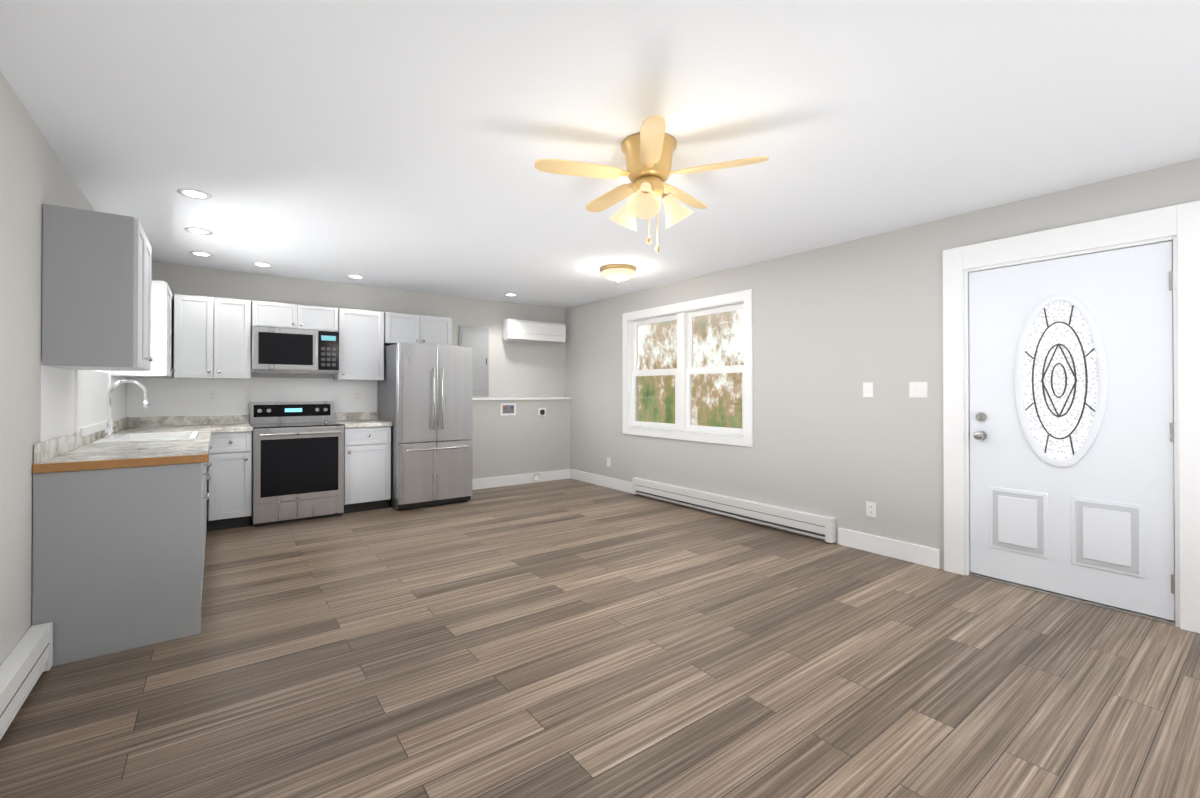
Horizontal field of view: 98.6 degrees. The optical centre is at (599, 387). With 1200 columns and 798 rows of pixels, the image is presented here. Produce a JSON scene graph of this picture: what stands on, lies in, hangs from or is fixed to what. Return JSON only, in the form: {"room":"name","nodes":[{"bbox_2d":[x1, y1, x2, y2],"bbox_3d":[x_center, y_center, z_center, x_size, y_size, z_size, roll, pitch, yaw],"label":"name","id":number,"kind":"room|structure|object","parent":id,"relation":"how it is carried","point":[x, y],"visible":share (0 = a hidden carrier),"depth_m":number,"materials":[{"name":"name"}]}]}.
{"room":"open-plan kitchen","nodes":[
{"label":"open-plan kitchen","id":0,"kind":"room"},
{"bbox_2d":[0,71,125,664],"bbox_3d":[-1.939,0.028,1.369,0.160,2.460,8.520,0,0,-37],"label":"wall","id":1,"kind":"structure","parent":0,"point":[35,175],"depth_m":2.16,"materials":[{"name":"grey paint"}]},
{"bbox_2d":[0,622,52,739],"bbox_3d":[-2.126,1.151,1.809,0.068,0.196,1.248,0,0,-37],"label":"baseboard heater","id":2,"kind":"object","parent":1,"relation":"attached to","point":[27,662],"visible":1,"depth_m":2.03,"materials":[{"name":"white metal"}]},
{"bbox_2d":[74,370,112,436],"bbox_3d":[-3.425,-0.209,3.443,0.130,1.040,1.240,0,0,-37],"label":"window","id":3,"kind":"structure","parent":1,"relation":"in","point":[90,429],"depth_m":3.02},
{"bbox_2d":[42,203,152,370],"bbox_3d":[-2.661,-0.483,2.790,0.368,0.760,0.662,0,0,-37],"label":"upper cabinet","id":4,"kind":"object","parent":1,"relation":"attached to","point":[96,290],"visible":1,"depth_m":2.52,"materials":[{"name":"white wood"}]},
{"bbox_2d":[111,280,182,378],"bbox_3d":[-3.866,-0.473,4.436,0.400,0.760,0.978,0,0,-37],"label":"upper cabinet","id":5,"kind":"object","parent":1,"relation":"attached to","point":[166,308],"depth_m":4.12,"materials":[{"name":"white wood"}]},
{"bbox_2d":[40,361,376,441],"bbox_3d":[-2.602,0.074,4.203,2.158,0.378,2.859,0,0,-37],"label":"backsplash panel","id":6,"kind":"object","parent":1,"relation":"attached to","point":[175,397],"visible":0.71,"depth_m":4.90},
{"bbox_2d":[208,390,216,401],"bbox_3d":[-3.811,0.081,5.076,0.075,0.115,0.008,0,0,-37],"label":"outlet","id":7,"kind":"object","parent":6,"relation":"attached to","point":[212,395],"visible":1,"depth_m":5.07,"materials":[{"name":"white plastic"}]},
{"bbox_2d":[354,390,360,400],"bbox_3d":[-2.752,0.086,5.863,0.075,0.115,0.008,0,0,-37],"label":"outlet","id":8,"kind":"object","parent":6,"relation":"attached to","point":[357,395],"visible":1,"depth_m":5.86,"materials":[{"name":"white plastic"}]},
{"bbox_2d":[126,261,564,518],"bbox_3d":[-2.464,0.058,6.188,4.750,2.460,0.160,0,0,-37],"label":"wall","id":9,"kind":"structure","parent":0,"point":[522,369],"depth_m":6.33,"materials":[{"name":"grey paint"}]},
{"bbox_2d":[183,295,254,378],"bbox_3d":[-3.715,-0.470,4.948,0.598,0.760,0.337,0,0,-37],"label":"upper cabinet","id":10,"kind":"object","parent":9,"relation":"attached to","point":[197,337],"depth_m":4.84,"materials":[{"name":"white wood"}]},
{"bbox_2d":[255,301,302,328],"bbox_3d":[-3.304,-0.722,5.255,0.417,0.252,0.337,0,0,-37],"label":"upper cabinet","id":11,"kind":"object","parent":9,"relation":"attached to","point":[267,314],"depth_m":5.13,"materials":[{"name":"white wood"}]},
{"bbox_2d":[251,326,338,373],"bbox_3d":[-3.131,-0.372,5.307,0.754,0.435,0.456,0,0,-37],"label":"microwave","id":12,"kind":"object","parent":11,"relation":"attached to","point":[286,350],"visible":1,"depth_m":5.15,"materials":[{"name":"silver metal"}]},
{"bbox_2d":[303,305,338,331],"bbox_3d":[-3.030,-0.721,5.459,0.417,0.252,0.337,0,0,-37],"label":"upper cabinet","id":13,"kind":"object","parent":9,"relation":"attached to","point":[319,318],"depth_m":5.36,"materials":[{"name":"white wood"}]},
{"bbox_2d":[333,308,383,380],"bbox_3d":[-2.675,-0.465,5.721,0.457,0.760,0.337,0,0,-37],"label":"upper cabinet","id":14,"kind":"object","parent":9,"relation":"attached to","point":[361,332],"depth_m":5.59,"materials":[{"name":"white wood"}]},
{"bbox_2d":[384,312,451,345],"bbox_3d":[-2.170,-0.671,6.078,0.759,0.345,0.368,0,0,-37],"label":"upper cabinet","id":15,"kind":"object","parent":9,"relation":"attached to","point":[411,328],"visible":0.79,"depth_m":5.93,"materials":[{"name":"white wood"}]},
{"bbox_2d":[459,326,488,394],"bbox_3d":[-1.630,-0.349,6.686,0.400,0.880,0.033,0,0,-37],"label":"panel","id":16,"kind":"object","parent":9,"relation":"attached to","point":[476,339],"visible":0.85,"depth_m":6.72,"materials":[{"name":"grey"}]},
{"bbox_2d":[502,319,565,343],"bbox_3d":[-0.901,-0.770,7.125,0.890,0.284,0.204,0,0,-37],"label":"mini-split air conditioner","id":17,"kind":"object","parent":9,"relation":"attached to","point":[530,331],"visible":1,"depth_m":7.01,"materials":[{"name":"white plastic"}]},
{"bbox_2d":[0,478,1199,797],"bbox_3d":[0.031,1.317,2.826,5.070,0.100,8.520,0,0,-37],"label":"floor","id":18,"kind":"structure","parent":0,"point":[566,638],"depth_m":2.25,"materials":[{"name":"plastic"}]},
{"bbox_2d":[32,462,207,666],"bbox_3d":[-2.581,0.827,2.866,0.597,0.880,0.960,0,0,-37],"label":"base cabinet","id":19,"kind":"object","parent":18,"relation":"on","point":[118,555],"depth_m":2.47,"materials":[{"name":"grey wood"}]},
{"bbox_2d":[208,446,211,499],"bbox_3d":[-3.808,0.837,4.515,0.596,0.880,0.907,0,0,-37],"label":"base cabinet","id":20,"kind":"object","parent":18,"relation":"on","point":[209,464],"depth_m":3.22,"materials":[{"name":"grey metal"}]},
{"bbox_2d":[32,415,215,473],"bbox_3d":[-3.170,0.325,3.688,0.630,0.130,3.000,0,0,-37],"label":"countertop","id":21,"kind":"structure","parent":20,"relation":"on","point":[74,451],"depth_m":2.80,"materials":[{"name":"stone"}]},
{"bbox_2d":[104,380,148,437],"bbox_3d":[-3.291,0.140,3.596,0.228,0.396,0.137,0,0,-37],"label":"faucet","id":22,"kind":"object","parent":21,"relation":"on","point":[108,432],"visible":1,"depth_m":3.51,"materials":[{"name":"silver metal"}]},
{"bbox_2d":[92,431,198,443],"bbox_3d":[-3.158,0.440,3.638,0.505,0.203,0.750,0,0,-37],"label":"sink","id":23,"kind":"object","parent":21,"relation":"in","point":[149,437],"visible":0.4,"depth_m":3.82,"materials":[{"name":"white"}]},
{"bbox_2d":[212,415,252,432],"bbox_3d":[-3.488,0.333,4.891,0.295,0.130,0.690,0,0,-37],"label":"countertop","id":24,"kind":"structure","parent":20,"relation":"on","point":[224,423],"depth_m":5.09,"materials":[{"name":"stone"}]},
{"bbox_2d":[208,431,251,530],"bbox_3d":[-3.506,0.840,4.888,0.320,0.880,0.668,0,0,-37],"label":"base cabinet","id":25,"kind":"object","parent":18,"relation":"on","point":[230,484],"visible":0.96,"depth_m":4.66,"materials":[{"name":"grey wood"}]},
{"bbox_2d":[250,401,343,526],"bbox_3d":[-3.042,0.711,5.180,0.758,1.140,0.721,0,0,-37],"label":"range","id":26,"kind":"object","parent":18,"relation":"on","point":[297,460],"visible":0.94,"depth_m":4.97,"materials":[{"name":"silver metal"}]},
{"bbox_2d":[342,426,390,513],"bbox_3d":[-2.576,0.844,5.580,0.456,0.880,0.668,0,0,-37],"label":"base cabinet","id":27,"kind":"object","parent":18,"relation":"on","point":[367,468],"visible":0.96,"depth_m":5.34,"materials":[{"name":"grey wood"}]},
{"bbox_2d":[333,412,391,427],"bbox_3d":[-2.577,0.337,5.586,0.461,0.130,0.662,0,0,-37],"label":"countertop","id":28,"kind":"structure","parent":27,"relation":"on","point":[349,419],"depth_m":5.74,"materials":[{"name":"stone"}]},
{"bbox_2d":[379,343,472,510],"bbox_3d":[-1.973,0.410,5.851,0.812,1.750,0.863,0,0,-37],"label":"refrigerator","id":29,"kind":"object","parent":18,"relation":"on","point":[426,400],"visible":1,"depth_m":5.53,"materials":[{"name":"silver metal"}]},
{"bbox_2d":[470,399,570,478],"bbox_3d":[-1.172,0.727,6.951,1.759,1.130,0.149,0,0,-37],"label":"wall bump-out","id":30,"kind":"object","parent":18,"relation":"on","point":[525,439],"visible":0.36,"depth_m":6.94,"materials":[{"name":"grey paint"}]},
{"bbox_2d":[501,403,515,415],"bbox_3d":[-1.207,0.281,6.818,0.220,0.160,0.025,0,0,-37],"label":"washer outlet box","id":31,"kind":"object","parent":30,"relation":"attached to","point":[508,408],"visible":1,"depth_m":6.82,"materials":[{"name":"white plastic"}]},
{"bbox_2d":[472,469,569,489],"bbox_3d":[-1.121,1.224,6.880,1.759,0.135,0.019,0,0,-37],"label":"baseboard","id":32,"kind":"structure","parent":30,"relation":"attached to","point":[492,482],"depth_m":6.88,"materials":[{"name":"white wood"}]},
{"bbox_2d":[473,397,570,399],"bbox_3d":[-1.165,0.145,6.943,1.757,0.030,0.172,0,0,-37],"label":"ledge cap","id":33,"kind":"object","parent":30,"relation":"on","point":[542,398],"visible":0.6,"depth_m":7.00,"materials":[{"name":"white wood"}]},
{"bbox_2d":[533,472,540,480],"bbox_3d":[-0.862,1.208,7.051,0.124,0.124,0.020,0,0,-37],"label":"vent","id":34,"kind":"object","parent":30,"relation":"attached to","point":[536,476],"visible":0.96,"depth_m":7.06,"materials":[{"name":"white plastic"}]},
{"bbox_2d":[538,408,545,416],"bbox_3d":[-0.797,0.333,7.130,0.120,0.120,0.013,0,0,-37],"label":"outlet","id":35,"kind":"object","parent":30,"relation":"attached to","point":[541,411],"visible":1,"depth_m":7.12,"materials":[{"name":"white plastic"}]},
{"bbox_2d":[0,0,1199,307],"bbox_3d":[0.031,-1.243,2.842,5.070,0.100,8.520,0,0,-37],"label":"ceiling","id":36,"kind":"structure","parent":0,"point":[398,144],"depth_m":2.29,"materials":[{"name":"white paint"}]},
{"bbox_2d":[177,189,211,199],"bbox_3d":[-2.484,-1.188,3.165,0.170,0.005,0.170,0,0,-37],"label":"recessed light","id":37,"kind":"object","parent":36,"relation":"in","point":[195,194],"visible":0.98,"depth_m":3.17,"materials":[{"name":"white plastic"}]},
{"bbox_2d":[185,227,212,234],"bbox_3d":[-3.027,-1.183,3.895,0.170,0.005,0.170,0,0,-37],"label":"recessed light","id":38,"kind":"object","parent":36,"relation":"in","point":[198,231],"visible":0.96,"depth_m":3.90,"materials":[{"name":"white plastic"}]},
{"bbox_2d":[189,251,212,256],"bbox_3d":[-3.510,-1.179,4.545,0.170,0.005,0.170,0,0,-37],"label":"recessed light","id":39,"kind":"object","parent":36,"relation":"in","point":[202,254],"visible":0.98,"depth_m":4.55,"materials":[{"name":"white plastic"}]},
{"bbox_2d":[252,262,272,266],"bbox_3d":[-3.225,-1.177,4.932,0.170,0.005,0.170,0,0,-37],"label":"recessed light","id":40,"kind":"object","parent":36,"relation":"in","point":[261,264],"visible":1,"depth_m":4.92,"materials":[{"name":"white plastic"}]},
{"bbox_2d":[347,275,364,278],"bbox_3d":[-2.577,-1.173,5.451,0.170,0.005,0.170,0,0,-37],"label":"recessed light","id":41,"kind":"object","parent":36,"relation":"in","point":[356,276],"visible":1,"depth_m":5.43,"materials":[{"name":"white plastic"}]},
{"bbox_2d":[600,264,635,281],"bbox_3d":[0.178,-1.109,5.081,0.356,0.139,0.356,0,0,-37],"label":"dome ceiling light","id":42,"kind":"object","parent":36,"relation":"attached to","point":[617,272],"visible":1,"depth_m":4.97,"materials":[{"name":"white glass"}]},
{"bbox_2d":[534,114,768,251],"bbox_3d":[0.226,-0.929,2.570,1.075,0.529,1.045,0,0,-37],"label":"ceiling fan","id":43,"kind":"object","parent":36,"relation":"hanging from","point":[648,149],"visible":1,"depth_m":2.46,"materials":[{"name":"beige metal"}]},
{"bbox_2d":[565,158,1199,569],"bbox_3d":[2.001,0.046,4.299,0.160,2.460,8.520,0,0,-37],"label":"wall","id":44,"kind":"structure","parent":0,"point":[835,326],"depth_m":4.22,"materials":[{"name":"grey paint"}]},
{"bbox_2d":[570,469,631,492],"bbox_3d":[0.012,1.224,6.819,0.016,0.135,1.390,0,0,-37],"label":"baseboard","id":45,"kind":"structure","parent":44,"relation":"attached to","point":[626,486],"depth_m":6.78,"materials":[{"name":"white wood"}]},
{"bbox_2d":[607,457,610,466],"bbox_3d":[0.112,0.961,6.690,0.008,0.115,0.075,0,0,-37],"label":"electrical outlet","id":46,"kind":"object","parent":44,"relation":"attached to","point":[608,462],"visible":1,"depth_m":6.68,"materials":[{"name":"white plastic"}]},
{"bbox_2d":[622,289,752,446],"bbox_3d":[0.902,-0.185,5.702,0.130,1.500,1.940,0,0,-37],"label":"window unit","id":47,"kind":"structure","parent":44,"relation":"in","point":[684,370],"depth_m":5.65,"materials":[{"name":"white plastic"}]},
{"bbox_2d":[632,477,835,542],"bbox_3d":[1.161,1.172,5.225,0.068,0.196,2.508,0,0,-37],"label":"baseboard heater","id":48,"kind":"object","parent":44,"relation":"attached to","point":[814,525],"visible":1,"depth_m":4.90,"materials":[{"name":"white metal"}]},
{"bbox_2d":[863,382,872,396],"bbox_3d":[2.092,0.014,4.031,0.011,0.115,0.075,0,0,-37],"label":"light switch","id":49,"kind":"object","parent":44,"relation":"attached to","point":[867,389],"visible":1,"depth_m":4.03,"materials":[{"name":"white plastic"}]},
{"bbox_2d":[866,501,875,517],"bbox_3d":[2.105,0.944,4.010,0.008,0.115,0.075,0,0,-37],"label":"electrical outlet","id":50,"kind":"object","parent":44,"relation":"attached to","point":[870,509],"visible":1,"depth_m":4.01,"materials":[{"name":"white plastic"}]},
{"bbox_2d":[838,528,939,568],"bbox_3d":[2.167,1.206,3.920,0.016,0.135,0.735,0,0,-37],"label":"baseboard","id":51,"kind":"structure","parent":44,"relation":"attached to","point":[914,553],"depth_m":3.88,"materials":[{"name":"white wood"}]},
{"bbox_2d":[909,382,927,397],"bbox_3d":[2.307,0.013,3.742,0.011,0.115,0.121,0,0,-37],"label":"double light switch","id":52,"kind":"object","parent":44,"relation":"attached to","point":[918,389],"visible":1,"depth_m":3.74,"materials":[{"name":"white plastic"}]},
{"bbox_2d":[943,200,1199,633],"bbox_3d":[2.823,0.152,3.159,0.160,2.236,1.220,0,0,-37],"label":"door frame","id":53,"kind":"structure","parent":44,"relation":"attached to","point":[1178,225],"depth_m":2.93,"materials":[{"name":"white wood"}]},
{"bbox_2d":[969,241,1174,620],"bbox_3d":[2.774,0.230,3.120,0.124,2.033,0.934,0,0,-37],"label":"entry door","id":54,"kind":"structure","parent":44,"relation":"in","point":[1071,374],"depth_m":3.06,"materials":[{"name":"paint"}]},
{"label":"outside","id":55,"kind":"structure","parent":0,"visible":0},
{"bbox_2d":[638,309,743,428],"bbox_3d":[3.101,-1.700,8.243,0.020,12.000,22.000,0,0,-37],"label":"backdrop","id":56,"kind":"structure","parent":55,"point":[697,382],"depth_m":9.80,"materials":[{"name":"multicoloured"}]}
]}

